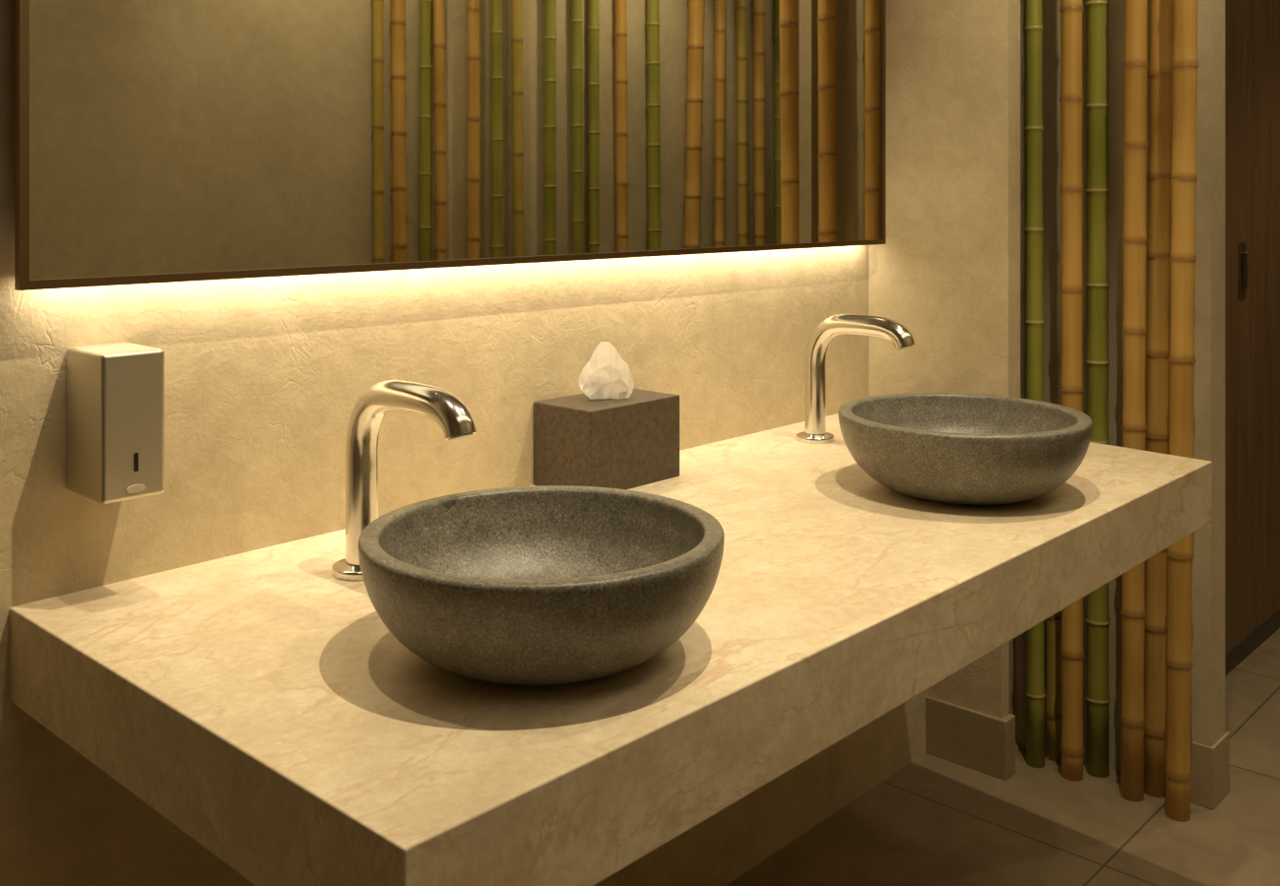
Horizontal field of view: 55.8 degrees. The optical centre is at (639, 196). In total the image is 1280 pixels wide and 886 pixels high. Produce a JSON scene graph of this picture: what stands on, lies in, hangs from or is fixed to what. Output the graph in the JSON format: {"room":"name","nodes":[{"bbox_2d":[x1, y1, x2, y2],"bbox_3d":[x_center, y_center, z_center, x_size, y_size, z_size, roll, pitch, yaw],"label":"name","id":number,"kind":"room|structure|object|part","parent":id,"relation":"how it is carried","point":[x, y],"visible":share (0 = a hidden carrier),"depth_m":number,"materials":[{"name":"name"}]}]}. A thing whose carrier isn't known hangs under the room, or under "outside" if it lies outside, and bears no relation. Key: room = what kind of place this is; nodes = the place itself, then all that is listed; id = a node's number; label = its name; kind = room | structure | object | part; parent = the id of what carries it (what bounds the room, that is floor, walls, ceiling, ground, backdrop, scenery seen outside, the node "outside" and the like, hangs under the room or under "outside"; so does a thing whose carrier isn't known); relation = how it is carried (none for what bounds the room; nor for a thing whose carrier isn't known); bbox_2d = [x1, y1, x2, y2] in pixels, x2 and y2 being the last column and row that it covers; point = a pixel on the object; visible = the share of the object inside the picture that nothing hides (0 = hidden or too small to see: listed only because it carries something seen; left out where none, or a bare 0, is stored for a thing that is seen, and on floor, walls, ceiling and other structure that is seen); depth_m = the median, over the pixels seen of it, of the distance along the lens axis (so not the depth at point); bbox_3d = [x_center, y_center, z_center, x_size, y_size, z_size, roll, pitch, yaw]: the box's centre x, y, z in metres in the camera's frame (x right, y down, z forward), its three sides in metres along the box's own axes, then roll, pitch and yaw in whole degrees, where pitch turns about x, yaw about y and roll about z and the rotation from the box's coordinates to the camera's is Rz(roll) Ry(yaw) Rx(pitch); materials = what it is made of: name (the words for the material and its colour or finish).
{"room":"public restroom","nodes":[
{"label":"public restroom","id":0,"kind":"room"},
{"bbox_2d":[0,0,928,885],"bbox_3d":[-0.663,-0.024,1.436,0.112,2.600,4.252,0,0,43],"label":"wall","id":1,"kind":"structure","parent":0,"point":[265,378],"depth_m":1.61,"materials":[{"name":"beige paint"}]},
{"bbox_2d":[66,342,164,504],"bbox_3d":[-0.590,0.251,1.359,0.100,0.163,0.071,0,0,43],"label":"soap dispenser","id":2,"kind":"object","parent":1,"relation":"attached to","point":[115,391],"visible":1,"depth_m":1.33,"materials":[{"name":"silver metal"}]},
{"bbox_2d":[14,0,886,290],"bbox_3d":[-0.087,-0.373,1.941,0.045,0.945,1.737,0,0,43],"label":"mirror","id":3,"kind":"object","parent":1,"relation":"attached to","point":[157,141],"visible":1,"depth_m":1.70,"materials":[{"name":"brown mirror"}]},
{"bbox_2d":[9,413,1212,885],"bbox_3d":[0.162,0.502,1.716,0.726,0.104,1.737,0,0,43],"label":"countertop","id":4,"kind":"structure","parent":1,"relation":"attached to","point":[260,702],"depth_m":1.17,"materials":[{"name":"stone"}]},
{"bbox_2d":[331,379,476,580],"bbox_3d":[-0.271,0.331,1.391,0.240,0.238,0.070,0,0,43],"label":"faucet","id":5,"kind":"object","parent":4,"relation":"on","point":[437,405],"visible":0.86,"depth_m":1.42,"materials":[{"name":"silver metal"}]},
{"bbox_2d":[358,485,724,685],"bbox_3d":[-0.096,0.390,1.206,0.360,0.120,0.360,0,0,43],"label":"vessel basin","id":6,"kind":"object","parent":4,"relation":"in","point":[539,585],"visible":1,"depth_m":1.10,"materials":[{"name":"stone"}]},
{"bbox_2d":[533,341,679,489],"bbox_3d":[-0.051,0.339,1.916,0.128,0.222,0.203,0,0,43],"label":"tissue box","id":7,"kind":"object","parent":4,"relation":"on","point":[612,434],"visible":0.95,"depth_m":1.87,"materials":[{"name":"brown leather"}]},
{"bbox_2d":[796,314,914,444],"bbox_3d":[0.387,0.331,2.178,0.240,0.238,0.070,0,0,43],"label":"faucet","id":8,"kind":"object","parent":4,"relation":"on","point":[814,432],"visible":1,"depth_m":2.21,"materials":[{"name":"silver metal"}]},
{"bbox_2d":[838,392,1092,506],"bbox_3d":[0.494,0.390,1.853,0.375,0.120,0.375,0,0,43],"label":"vessel basin","id":9,"kind":"object","parent":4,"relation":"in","point":[948,448],"visible":1,"depth_m":1.73,"materials":[{"name":"stone"}]},
{"bbox_2d":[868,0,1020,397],"bbox_3d":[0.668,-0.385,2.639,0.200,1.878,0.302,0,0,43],"label":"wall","id":10,"kind":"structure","parent":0,"point":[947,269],"depth_m":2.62,"materials":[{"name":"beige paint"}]},
{"bbox_2d":[928,640,1009,718],"bbox_3d":[0.741,0.915,2.733,0.180,0.722,0.036,0,0,43],"label":"wall","id":11,"kind":"structure","parent":0,"point":[983,685],"depth_m":2.69,"materials":[{"name":"beige paint"}]},
{"bbox_2d":[925,696,1015,780],"bbox_3d":[0.743,1.212,2.723,0.196,0.128,0.047,0,0,43],"label":"baseboard","id":12,"kind":"structure","parent":11,"relation":"attached to","point":[974,739],"depth_m":2.69,"materials":[{"name":"stone"}]},
{"bbox_2d":[725,628,1279,885],"bbox_3d":[1.312,1.310,1.919,2.394,0.068,7.920,0,0,43],"label":"floor","id":13,"kind":"structure","parent":0,"point":[934,821],"depth_m":2.44,"materials":[{"name":"tile"}]},
{"bbox_2d":[1023,0,1045,767],"bbox_3d":[0.887,-0.024,2.720,0.053,2.600,0.044,0,0,43],"label":"bamboo pole","id":14,"kind":"object","parent":13,"relation":"on","point":[1033,29],"visible":0.65,"depth_m":2.70,"materials":[{"name":"green wood"}]},
{"bbox_2d":[1044,610,1061,761],"bbox_3d":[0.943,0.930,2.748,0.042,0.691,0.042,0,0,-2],"label":"bamboo pole","id":15,"kind":"object","parent":13,"relation":"on","point":[1053,713],"visible":0.35,"depth_m":2.73,"materials":[{"name":"green wood"}]},
{"bbox_2d":[1059,0,1085,780],"bbox_3d":[0.951,-0.024,2.661,0.053,2.600,0.054,0,0,-21],"label":"bamboo pole","id":16,"kind":"object","parent":13,"relation":"on","point":[1071,99],"visible":0.74,"depth_m":2.64,"materials":[{"name":"brown wood"}]},
{"bbox_2d":[1085,0,1110,777],"bbox_3d":[1.013,-0.024,2.677,0.055,2.600,0.054,0,0,14],"label":"bamboo pole","id":17,"kind":"object","parent":13,"relation":"on","point":[1097,696],"visible":0.82,"depth_m":2.66,"materials":[{"name":"wood"}]},
{"bbox_2d":[1119,0,1149,801],"bbox_3d":[1.052,-0.024,2.567,0.062,2.600,0.051,0,0,43],"label":"bamboo pole","id":18,"kind":"object","parent":13,"relation":"on","point":[1134,240],"visible":0.89,"depth_m":2.55,"materials":[{"name":"brown wood"}]},
{"bbox_2d":[1144,0,1172,797],"bbox_3d":[1.110,-0.024,2.580,0.071,2.600,0.052,0,0,43],"label":"bamboo pole","id":19,"kind":"object","parent":13,"relation":"on","point":[1160,73],"visible":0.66,"depth_m":2.56,"materials":[{"name":"brown wood"}]},
{"bbox_2d":[1163,0,1199,821],"bbox_3d":[1.117,-0.024,2.482,0.075,2.600,0.052,0,0,43],"label":"bamboo pole","id":20,"kind":"object","parent":13,"relation":"on","point":[1184,65],"visible":0.85,"depth_m":2.47,"materials":[{"name":"brown wood"}]},
{"bbox_2d":[1009,0,1191,772],"bbox_3d":[1.014,-0.024,2.762,0.540,2.600,0.054,0,0,43],"label":"wall niche","id":21,"kind":"object","parent":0,"point":[1052,254],"depth_m":2.73,"materials":[{"name":"beige paint"}]},
{"bbox_2d":[1191,0,1224,747],"bbox_3d":[1.209,-0.024,2.569,0.039,2.600,0.090,0,0,43],"label":"wall column","id":22,"kind":"structure","parent":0,"point":[1208,542],"depth_m":2.54,"materials":[{"name":"beige paint"}]},
{"bbox_2d":[1190,731,1229,809],"bbox_3d":[1.210,1.212,2.570,0.053,0.128,0.106,0,0,43],"label":"baseboard","id":23,"kind":"structure","parent":22,"relation":"attached to","point":[1209,766],"depth_m":2.53,"materials":[{"name":"stone"}]},
{"bbox_3d":[2.214,-0.024,3.993,0.081,2.600,3.384,0,0,43],"label":"wall door","id":24,"kind":"structure","parent":0,"visible":0},
{"bbox_2d":[1224,0,1279,655],"bbox_3d":[1.668,0.138,3.315,0.043,2.133,1.611,0,0,43],"label":"door","id":25,"kind":"structure","parent":24,"relation":"attached to","point":[1251,27],"depth_m":3.33,"materials":[{"name":"brown wood"}]},
{"bbox_3d":[1.626,0.198,3.263,0.007,0.153,0.054,0,0,43],"label":"handle","id":26,"kind":"part","parent":25,"relation":"part of","materials":[{"name":"black metal"}]},
{"bbox_3d":[1.629,0.198,3.252,0.014,0.099,0.011,0,0,43],"label":"handle","id":27,"kind":"part","parent":25,"relation":"part of","materials":[{"name":"black metal"}]},
{"bbox_2d":[1224,609,1279,676],"bbox_3d":[2.247,1.240,3.963,0.009,0.072,3.366,0,0,43],"label":"baseboard","id":28,"kind":"structure","parent":24,"relation":"attached to","point":[1234,658],"depth_m":3.38,"materials":[{"name":"black plastic"}]}
]}

